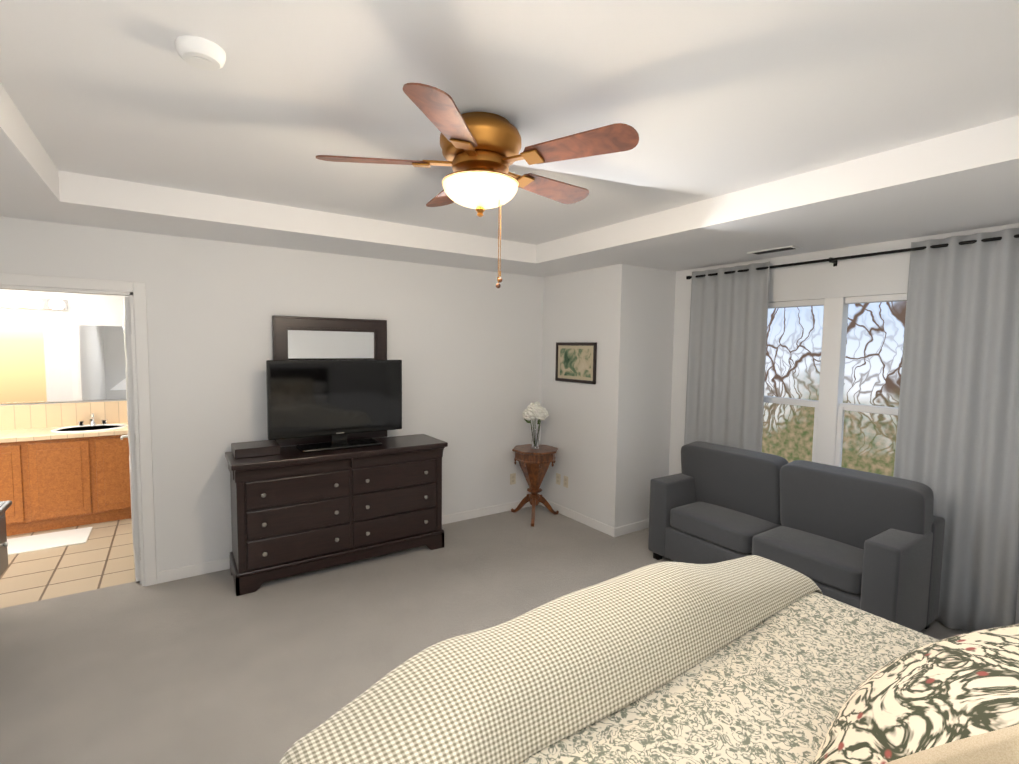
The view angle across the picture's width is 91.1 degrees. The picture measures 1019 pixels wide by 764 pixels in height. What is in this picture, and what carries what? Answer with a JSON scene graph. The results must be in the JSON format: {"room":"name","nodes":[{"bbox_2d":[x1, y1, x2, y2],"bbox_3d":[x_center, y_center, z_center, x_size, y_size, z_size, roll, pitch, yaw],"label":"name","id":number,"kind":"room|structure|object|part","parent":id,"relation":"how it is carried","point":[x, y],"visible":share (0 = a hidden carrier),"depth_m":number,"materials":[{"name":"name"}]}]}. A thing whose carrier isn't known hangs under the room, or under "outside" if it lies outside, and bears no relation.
{"room":"bedroom","nodes":[
{"label":"bedroom","id":0,"kind":"room"},
{"bbox_2d":[0,518,135,607],"bbox_3d":[-4.257,1.433,3.835,2.920,0.100,2.220,-2,5,-34],"label":"floor","id":1,"kind":"structure","parent":0,"point":[102,556],"depth_m":3.78,"materials":[{"name":"beige tile"}]},
{"bbox_2d":[0,500,11,575],"bbox_3d":[-2.801,1.107,2.436,0.422,0.783,0.922,-2,5,-34],"label":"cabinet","id":2,"kind":"object","parent":1,"relation":"on","point":[5,506],"visible":1,"depth_m":2.79,"materials":[{"name":"brown wood"}]},
{"bbox_2d":[7,527,92,554],"bbox_3d":[-3.953,1.353,4.239,0.600,0.012,0.420,-2,5,-34],"label":"bath rug","id":3,"kind":"object","parent":1,"relation":"on","point":[18,545],"visible":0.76,"depth_m":4.24,"materials":[{"name":"white fabric"}]},
{"bbox_2d":[0,433,130,535],"bbox_3d":[-4.658,0.921,4.378,2.550,0.835,0.557,-2,5,-34],"label":"bathroom vanity","id":4,"kind":"object","parent":1,"relation":"on","point":[64,465],"depth_m":4.49,"materials":[{"name":"brown wood"}]},
{"bbox_2d":[0,425,127,444],"bbox_3d":[-4.645,0.485,4.345,2.560,0.040,0.570,-2,5,-34],"label":"countertop","id":5,"kind":"structure","parent":4,"relation":"on","point":[6,435],"depth_m":4.48,"materials":[{"name":"beige stone"}]},
{"bbox_2d":[48,421,127,432],"bbox_3d":[-4.007,0.488,4.776,0.559,0.110,0.430,-2,5,-34],"label":"sink","id":6,"kind":"object","parent":5,"relation":"in","point":[111,424],"depth_m":4.80,"materials":[{"name":"ceramic"}]},
{"bbox_2d":[76,413,107,424],"bbox_3d":[-4.091,0.371,4.895,0.232,0.125,0.148,-2,5,-34],"label":"faucet","id":7,"kind":"object","parent":5,"relation":"on","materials":[{"name":"silver metal"}]},
{"bbox_2d":[0,217,543,571],"bbox_3d":[-1.495,0.016,4.174,4.600,2.750,0.120,-2,5,-34],"label":"wall","id":8,"kind":"structure","parent":0,"point":[472,351],"depth_m":3.84,"materials":[{"name":"white paint"}]},
{"bbox_2d":[0,297,68,310],"bbox_3d":[-4.898,-0.716,4.338,1.600,0.100,0.148,-2,5,-34],"label":"light bar","id":9,"kind":"object","parent":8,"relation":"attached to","point":[31,303],"visible":1,"depth_m":4.63,"materials":[{"name":"white metal"}]},
{"bbox_2d":[0,323,126,403],"bbox_3d":[-4.798,-0.164,4.530,2.450,0.745,0.014,-2,5,-34],"label":"bathroom mirror","id":10,"kind":"object","parent":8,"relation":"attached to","point":[41,363],"depth_m":4.83,"materials":[{"name":"clear glass"}]},
{"bbox_2d":[0,401,127,428],"bbox_3d":[-4.798,0.335,4.565,2.560,0.225,0.015,-2,5,-34],"label":"backsplash","id":11,"kind":"structure","parent":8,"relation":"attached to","point":[11,416],"depth_m":4.84,"materials":[{"name":"beige tile"}]},
{"bbox_2d":[120,297,140,581],"bbox_3d":[-2.853,0.394,3.744,0.149,1.998,0.796,-2,5,-34],"label":"bathroom door","id":12,"kind":"structure","parent":8,"relation":"in","point":[130,419],"depth_m":3.48,"materials":[{"name":"white wood"}]},
{"bbox_2d":[272,315,386,446],"bbox_3d":[-1.444,-0.016,4.097,0.898,1.012,0.049,-2,5,-34],"label":"dresser mirror","id":13,"kind":"object","parent":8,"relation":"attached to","point":[306,338],"visible":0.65,"depth_m":4.05,"materials":[{"name":"brown wood"}]},
{"bbox_2d":[510,473,515,484],"bbox_3d":[0.036,1.011,5.211,0.070,0.114,0.008,-2,5,-34],"label":"electrical outlet plate","id":14,"kind":"object","parent":8,"relation":"attached to","point":[513,478],"depth_m":5.21,"materials":[{"name":"beige plastic"}]},
{"bbox_2d":[0,505,968,763],"bbox_3d":[0.235,1.604,2.221,5.460,0.100,5.490,-2,5,-34],"label":"floor carpet","id":15,"kind":"object","parent":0,"point":[206,669],"depth_m":2.89,"materials":[{"name":"grey carpet"}]},
{"bbox_2d":[225,434,447,595],"bbox_3d":[-1.307,0.927,3.941,1.580,0.970,0.485,-2,5,-34],"label":"dresser","id":16,"kind":"object","parent":15,"relation":"on","point":[295,510],"visible":1,"depth_m":3.68,"materials":[{"name":"brown wood"}]},
{"bbox_2d":[266,360,401,452],"bbox_3d":[-1.329,0.168,3.899,1.020,0.679,0.240,-2,5,-34],"label":"tv","id":17,"kind":"object","parent":16,"relation":"on","point":[338,401],"visible":1,"depth_m":3.85,"materials":[{"name":"black plastic"}]},
{"bbox_2d":[511,444,558,526],"bbox_3d":[0.263,1.007,5.031,0.491,0.700,0.485,-2,5,-34],"label":"side table","id":18,"kind":"object","parent":15,"relation":"on","point":[534,464],"visible":1,"depth_m":4.90,"materials":[{"name":"brown wood"}]},
{"bbox_2d":[522,402,548,448],"bbox_3d":[0.263,0.426,4.956,0.276,0.465,0.272,-2,5,-34],"label":"vase","id":19,"kind":"object","parent":18,"relation":"on","point":[532,411],"visible":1,"depth_m":4.91,"materials":[{"name":"clear glass"}]},
{"bbox_2d":[279,555,1018,763],"bbox_3d":[0.867,1.000,0.869,2.103,1.310,2.288,-2,5,-34],"label":"bed","id":20,"kind":"object","parent":15,"relation":"on","point":[753,659],"visible":1,"depth_m":1.27,"materials":[{"name":"beige fabric"}]},
{"bbox_2d":[648,441,944,631],"bbox_3d":[1.896,1.015,3.557,0.720,0.931,1.680,-2,5,-34],"label":"sofa","id":21,"kind":"object","parent":15,"relation":"on","point":[871,543],"visible":0.98,"depth_m":3.25,"materials":[{"name":"grey fabric"}]},
{"bbox_3d":[1.625,1.077,3.784,0.500,0.183,0.662,-2,5,-34],"label":"seat","id":22,"kind":"part","parent":21,"relation":"part of","materials":[{"name":"grey fabric"}]},
{"bbox_3d":[1.999,1.120,3.230,0.500,0.183,0.662,-2,5,-34],"label":"seat","id":23,"kind":"part","parent":21,"relation":"part of","materials":[{"name":"grey fabric"}]},
{"bbox_2d":[0,0,1018,276],"bbox_3d":[-0.960,-1.081,2.472,6.770,0.310,7.590,-2,5,-34],"label":"ceiling","id":24,"kind":"structure","parent":0,"point":[806,126],"depth_m":1.97,"materials":[{"name":"white paint"}]},
{"bbox_2d":[175,35,225,70],"bbox_3d":[-0.943,-0.997,1.528,0.132,0.044,0.132,-2,5,-34],"label":"smoke detector","id":25,"kind":"object","parent":24,"relation":"attached to","point":[200,53],"visible":0.98,"depth_m":1.50,"materials":[{"name":"white plastic"}]},
{"bbox_2d":[316,83,638,287],"bbox_3d":[-0.109,-0.717,2.095,1.228,0.660,1.234,-2,5,-34],"label":"ceiling fan","id":26,"kind":"object","parent":24,"relation":"hanging from","point":[480,152],"visible":1,"depth_m":1.92,"materials":[{"name":"brown wood"}]},
{"bbox_3d":[-0.120,-0.768,2.054,0.316,0.094,0.316,-2,5,-34],"label":"lamp shade","id":27,"kind":"part","parent":26,"relation":"part of","materials":[{"name":"beige glass"}]},
{"bbox_2d":[747,245,800,254],"bbox_3d":[1.943,-0.967,3.674,0.120,0.010,0.340,-2,5,-34],"label":"ceiling vent","id":28,"kind":"object","parent":24,"relation":"in","point":[779,249],"visible":1,"depth_m":3.65,"materials":[{"name":"white plastic"}]},
{"bbox_2d":[540,264,635,527],"bbox_3d":[0.714,-0.006,4.903,0.120,2.750,1.080,-2,5,-34],"label":"wall","id":29,"kind":"structure","parent":0,"point":[588,424],"depth_m":4.71,"materials":[{"name":"white paint"}]},
{"bbox_2d":[0,273,967,631],"bbox_3d":[-0.371,0.432,3.062,5.220,2.105,7.470,-2,5,-34],"label":"trim","id":30,"kind":"structure","parent":29,"relation":"attached to","point":[142,417],"depth_m":3.43,"materials":[{"name":"white wood"}]},
{"bbox_2d":[556,473,560,484],"bbox_3d":[0.503,1.001,5.154,0.008,0.114,0.070,-2,5,-34],"label":"electrical outlet plate","id":31,"kind":"object","parent":29,"relation":"attached to","point":[558,476],"depth_m":5.15,"materials":[{"name":"beige plastic"}]},
{"bbox_2d":[563,476,567,487],"bbox_3d":[0.570,1.009,5.055,0.008,0.114,0.070,-2,5,-34],"label":"electrical outlet plate","id":32,"kind":"object","parent":29,"relation":"attached to","point":[565,484],"depth_m":5.05,"materials":[{"name":"beige plastic"}]},
{"bbox_2d":[555,342,596,383],"bbox_3d":[0.640,-0.191,4.875,0.020,0.390,0.580,-2,5,-34],"label":"picture frame","id":33,"kind":"object","parent":29,"relation":"attached to","point":[576,362],"visible":1,"depth_m":4.85,"materials":[{"name":"brown wood"}]},
{"bbox_2d":[628,266,675,523],"bbox_3d":[1.285,0.015,4.710,0.570,2.750,0.120,-2,5,-34],"label":"wall","id":34,"kind":"structure","parent":0,"point":[654,299],"depth_m":4.66,"materials":[{"name":"white paint"}]},
{"bbox_2d":[668,223,1018,623],"bbox_3d":[2.347,0.093,3.789,0.120,2.750,2.840,-2,5,-34],"label":"wall","id":35,"kind":"structure","parent":0,"point":[886,274],"depth_m":3.74,"materials":[{"name":"white paint"}]},
{"bbox_2d":[764,293,906,466],"bbox_3d":[2.378,0.184,3.708,0.105,1.600,1.900,-2,5,-34],"label":"window","id":36,"kind":"structure","parent":35,"relation":"in","point":[830,406],"depth_m":3.66,"materials":[{"name":"white wood"}]},
{"bbox_2d":[684,228,1018,631],"bbox_3d":[2.286,0.265,3.689,0.101,2.380,2.350,-2,5,-34],"label":"curtains","id":37,"kind":"object","parent":35,"relation":"attached to","point":[957,445],"visible":0.69,"depth_m":3.05,"materials":[{"name":"grey fabric"}]},
{"bbox_2d":[1016,605,1018,623],"bbox_3d":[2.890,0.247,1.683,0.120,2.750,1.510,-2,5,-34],"label":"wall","id":38,"kind":"structure","parent":0,"point":[1017,606],"depth_m":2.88,"materials":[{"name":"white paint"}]},
{"label":"outside","id":39,"kind":"structure","parent":0,"visible":0},
{"bbox_2d":[762,301,906,476],"bbox_3d":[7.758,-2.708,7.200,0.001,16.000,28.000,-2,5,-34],"label":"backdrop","id":40,"kind":"structure","parent":39,"point":[874,351],"depth_m":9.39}
]}

